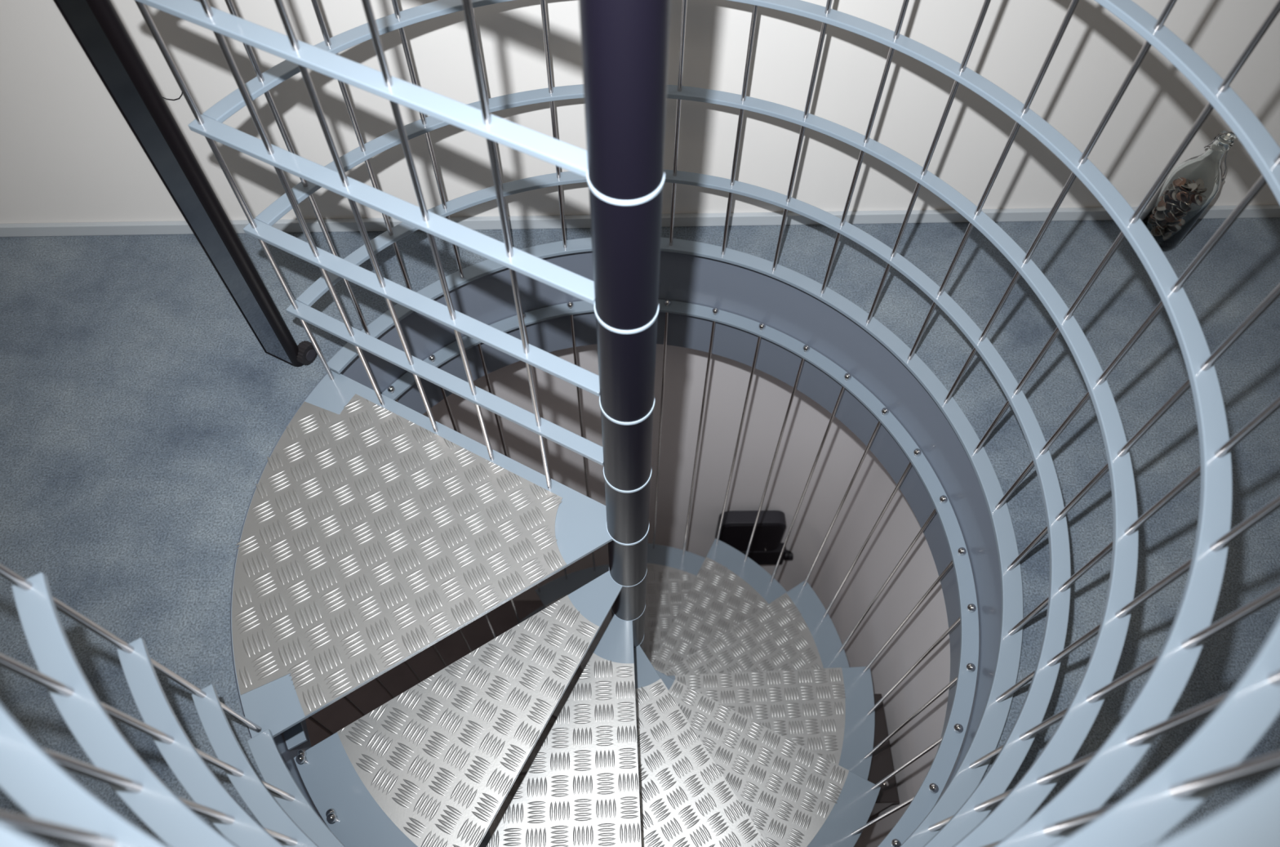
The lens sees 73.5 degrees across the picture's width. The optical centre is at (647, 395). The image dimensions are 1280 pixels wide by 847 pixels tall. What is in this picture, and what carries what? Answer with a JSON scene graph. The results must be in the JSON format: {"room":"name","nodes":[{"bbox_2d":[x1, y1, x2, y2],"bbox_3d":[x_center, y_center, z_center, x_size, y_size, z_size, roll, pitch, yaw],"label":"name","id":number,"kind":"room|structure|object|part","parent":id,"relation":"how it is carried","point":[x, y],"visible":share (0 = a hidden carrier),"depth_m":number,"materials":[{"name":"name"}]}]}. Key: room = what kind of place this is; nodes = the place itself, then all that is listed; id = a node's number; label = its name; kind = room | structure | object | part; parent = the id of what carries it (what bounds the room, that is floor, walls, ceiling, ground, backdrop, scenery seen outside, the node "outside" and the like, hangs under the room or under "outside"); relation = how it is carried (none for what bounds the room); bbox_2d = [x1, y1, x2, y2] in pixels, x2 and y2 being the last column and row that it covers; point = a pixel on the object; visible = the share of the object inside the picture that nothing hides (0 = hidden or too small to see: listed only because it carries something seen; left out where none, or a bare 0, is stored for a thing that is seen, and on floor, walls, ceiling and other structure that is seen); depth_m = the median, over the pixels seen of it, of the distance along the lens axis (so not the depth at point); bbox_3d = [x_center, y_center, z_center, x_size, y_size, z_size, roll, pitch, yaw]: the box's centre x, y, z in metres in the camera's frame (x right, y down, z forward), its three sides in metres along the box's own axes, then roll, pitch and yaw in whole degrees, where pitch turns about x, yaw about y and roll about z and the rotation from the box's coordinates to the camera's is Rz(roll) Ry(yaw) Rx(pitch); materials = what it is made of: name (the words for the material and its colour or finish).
{"room":"spiral staircase","nodes":[
{"label":"spiral staircase","id":0,"kind":"room"},
{"bbox_2d":[305,600,556,774],"bbox_3d":[-0.913,2.479,3.172,3.700,0.100,3.900,0,57,-1],"label":"floor","id":1,"kind":"structure","parent":0,"point":[340,713],"depth_m":3.92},
{"bbox_2d":[231,0,978,846],"bbox_3d":[-0.047,0.623,2.106,1.332,3.750,1.332,34,62,19],"label":"spiral staircase","id":2,"kind":"structure","parent":1,"relation":"on","point":[695,700],"depth_m":1.54,"materials":[{"name":"silver metal"}]},
{"bbox_2d":[134,0,603,488],"bbox_3d":[-0.336,-0.187,1.168,0.628,0.997,0.026,24,60,14],"label":"railing","id":3,"kind":"object","parent":2,"relation":"on","point":[568,157],"visible":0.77,"depth_m":1.08,"materials":[{"name":"grey metal"}]},
{"bbox_3d":[-0.421,0.242,1.478,0.566,0.004,0.591,0,57,-1],"label":"checker plate","id":4,"kind":"part","parent":2,"relation":"part of","materials":[{"name":"metal"}]},
{"bbox_3d":[-0.314,0.575,1.501,0.454,0.004,0.467,0,57,-1],"label":"checker plate","id":5,"kind":"part","parent":2,"relation":"part of","materials":[{"name":"metal"}]},
{"bbox_3d":[-0.418,1.672,3.411,0.483,0.004,0.329,0,57,-1],"label":"checker plate","id":6,"kind":"part","parent":2,"relation":"part of","materials":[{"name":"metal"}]},
{"bbox_3d":[-0.421,1.325,3.400,0.485,0.004,0.317,0,57,-1],"label":"checker plate","id":7,"kind":"part","parent":2,"relation":"part of","materials":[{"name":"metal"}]},
{"bbox_3d":[-0.169,0.734,1.639,0.317,0.004,0.485,0,57,-1],"label":"checker plate","id":8,"kind":"part","parent":2,"relation":"part of","materials":[{"name":"metal"}]},
{"bbox_3d":[-0.377,1.141,3.282,0.316,0.004,0.481,-28,62,-18],"label":"checker plate","id":9,"kind":"part","parent":2,"relation":"part of","materials":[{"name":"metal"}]},
{"bbox_3d":[-0.225,0.924,3.188,0.328,0.004,0.483,0,57,-1],"label":"checker plate","id":10,"kind":"part","parent":2,"relation":"part of","materials":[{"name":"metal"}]},
{"bbox_3d":[0.063,0.812,3.028,0.317,0.004,0.485,0,57,-1],"label":"checker plate","id":11,"kind":"part","parent":2,"relation":"part of","materials":[{"name":"metal"}]},
{"bbox_3d":[0.113,0.842,1.813,0.327,0.004,0.483,0,57,-1],"label":"checker plate","id":12,"kind":"part","parent":2,"relation":"part of","materials":[{"name":"metal"}]},
{"bbox_3d":[0.155,0.738,2.840,0.481,0.004,0.316,-28,62,-18],"label":"checker plate","id":13,"kind":"part","parent":2,"relation":"part of","materials":[{"name":"metal"}]},
{"bbox_3d":[0.287,0.754,2.593,0.483,0.004,0.328,0,57,-1],"label":"checker plate","id":14,"kind":"part","parent":2,"relation":"part of","materials":[{"name":"metal"}]},
{"bbox_3d":[0.259,0.845,2.053,0.316,0.004,0.481,-28,62,-18],"label":"checker plate","id":15,"kind":"part","parent":2,"relation":"part of","materials":[{"name":"metal"}]},
{"bbox_3d":[0.297,0.882,2.269,0.485,0.004,0.317,0,57,-1],"label":"checker plate","id":16,"kind":"part","parent":2,"relation":"part of","materials":[{"name":"metal"}]},
{"bbox_2d":[867,693,898,816],"bbox_3d":[0.567,1.368,2.966,0.162,1.516,0.280,0,57,-1],"label":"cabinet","id":17,"kind":"object","parent":1,"relation":"on","point":[882,763],"visible":0.17,"depth_m":2.32,"materials":[{"name":"brown wood"}]},
{"bbox_2d":[0,217,1279,846],"bbox_3d":[-0.017,1.072,0.944,5.200,0.001,3.575,0,57,-1],"label":"floor","id":18,"kind":"structure","parent":0,"point":[142,413],"depth_m":1.61,"materials":[{"name":"blue carpet"}]},
{"bbox_2d":[53,0,317,366],"bbox_3d":[-0.679,-0.659,0.811,0.100,2.100,0.049,23,59,14],"label":"upright post","id":19,"kind":"object","parent":18,"relation":"on","point":[96,25],"visible":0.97,"depth_m":1.26,"materials":[{"name":"grey metal"}]},
{"bbox_3d":[-0.662,-0.083,1.663,0.020,0.043,0.043,23,59,14],"label":"foot knob","id":20,"kind":"part","parent":19,"relation":"part of","materials":[{"name":"black rubber"}]},
{"bbox_2d":[0,0,1279,846],"bbox_3d":[0.020,-0.052,1.080,1.263,0.986,1.355,0,57,-1],"label":"railing","id":21,"kind":"object","parent":18,"relation":"on","point":[60,807],"visible":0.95,"depth_m":1.00,"materials":[{"name":"grey metal"}]},
{"bbox_2d":[1139,130,1236,251],"bbox_3d":[1.129,-0.432,1.782,0.102,0.288,0.098,0,57,-1],"label":"glass bottle","id":22,"kind":"object","parent":18,"relation":"on","point":[1191,186],"visible":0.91,"depth_m":1.76,"materials":[{"name":"clear glass"}]},
{"bbox_2d":[0,0,1279,223],"bbox_3d":[-0.029,-1.083,0.935,5.203,2.420,0.120,-1,57,-2],"label":"wall","id":23,"kind":"structure","parent":0,"point":[68,153],"depth_m":1.63,"materials":[{"name":"beige paint"}]},
{"bbox_2d":[162,93,182,100],"bbox_3d":[-0.872,-0.549,1.572,0.046,0.019,0.002,0,57,-1],"label":"wire","id":24,"kind":"object","parent":23,"relation":"attached to","point":[181,93],"visible":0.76,"depth_m":1.58,"materials":[{"name":"black plastic"}]},
{"bbox_2d":[0,204,1279,236],"bbox_3d":[-0.048,-0.383,1.881,5.201,0.030,0.012,-1,57,-2],"label":"baseboard","id":25,"kind":"structure","parent":23,"relation":"attached to","point":[136,228],"depth_m":1.88,"materials":[{"name":"grey paint"}]},
{"bbox_2d":[422,343,950,846],"bbox_3d":[-0.972,1.875,2.169,3.340,2.238,3.610,0,57,-1],"label":"wall","id":26,"kind":"structure","parent":0,"point":[842,452],"depth_m":2.73,"materials":[{"name":"paint"}]},
{"bbox_2d":[230,251,1001,824],"bbox_3d":[-0.038,0.325,1.652,1.348,0.360,1.348,0,57,-1],"label":"trim","id":27,"kind":"structure","parent":26,"relation":"attached to","point":[781,306],"depth_m":1.88,"materials":[{"name":"blue paint"}]},
{"bbox_2d":[715,510,793,569],"bbox_3d":[0.427,0.741,3.662,0.322,1.015,0.068,0,57,-1],"label":"television","id":28,"kind":"object","parent":26,"relation":"attached to","point":[737,526],"depth_m":3.30,"materials":[{"name":"black plastic"}]},
{"bbox_3d":[0.399,0.556,3.342,0.230,0.243,0.004,0,57,-1],"label":"panel","id":29,"kind":"part","parent":28,"relation":"part of","materials":[{"name":"black plastic"}]},
{"bbox_3d":[0.574,0.650,3.507,0.034,0.044,0.044,0,57,-1],"label":"knob","id":30,"kind":"part","parent":28,"relation":"part of","materials":[{"name":"black plastic"}]}
]}

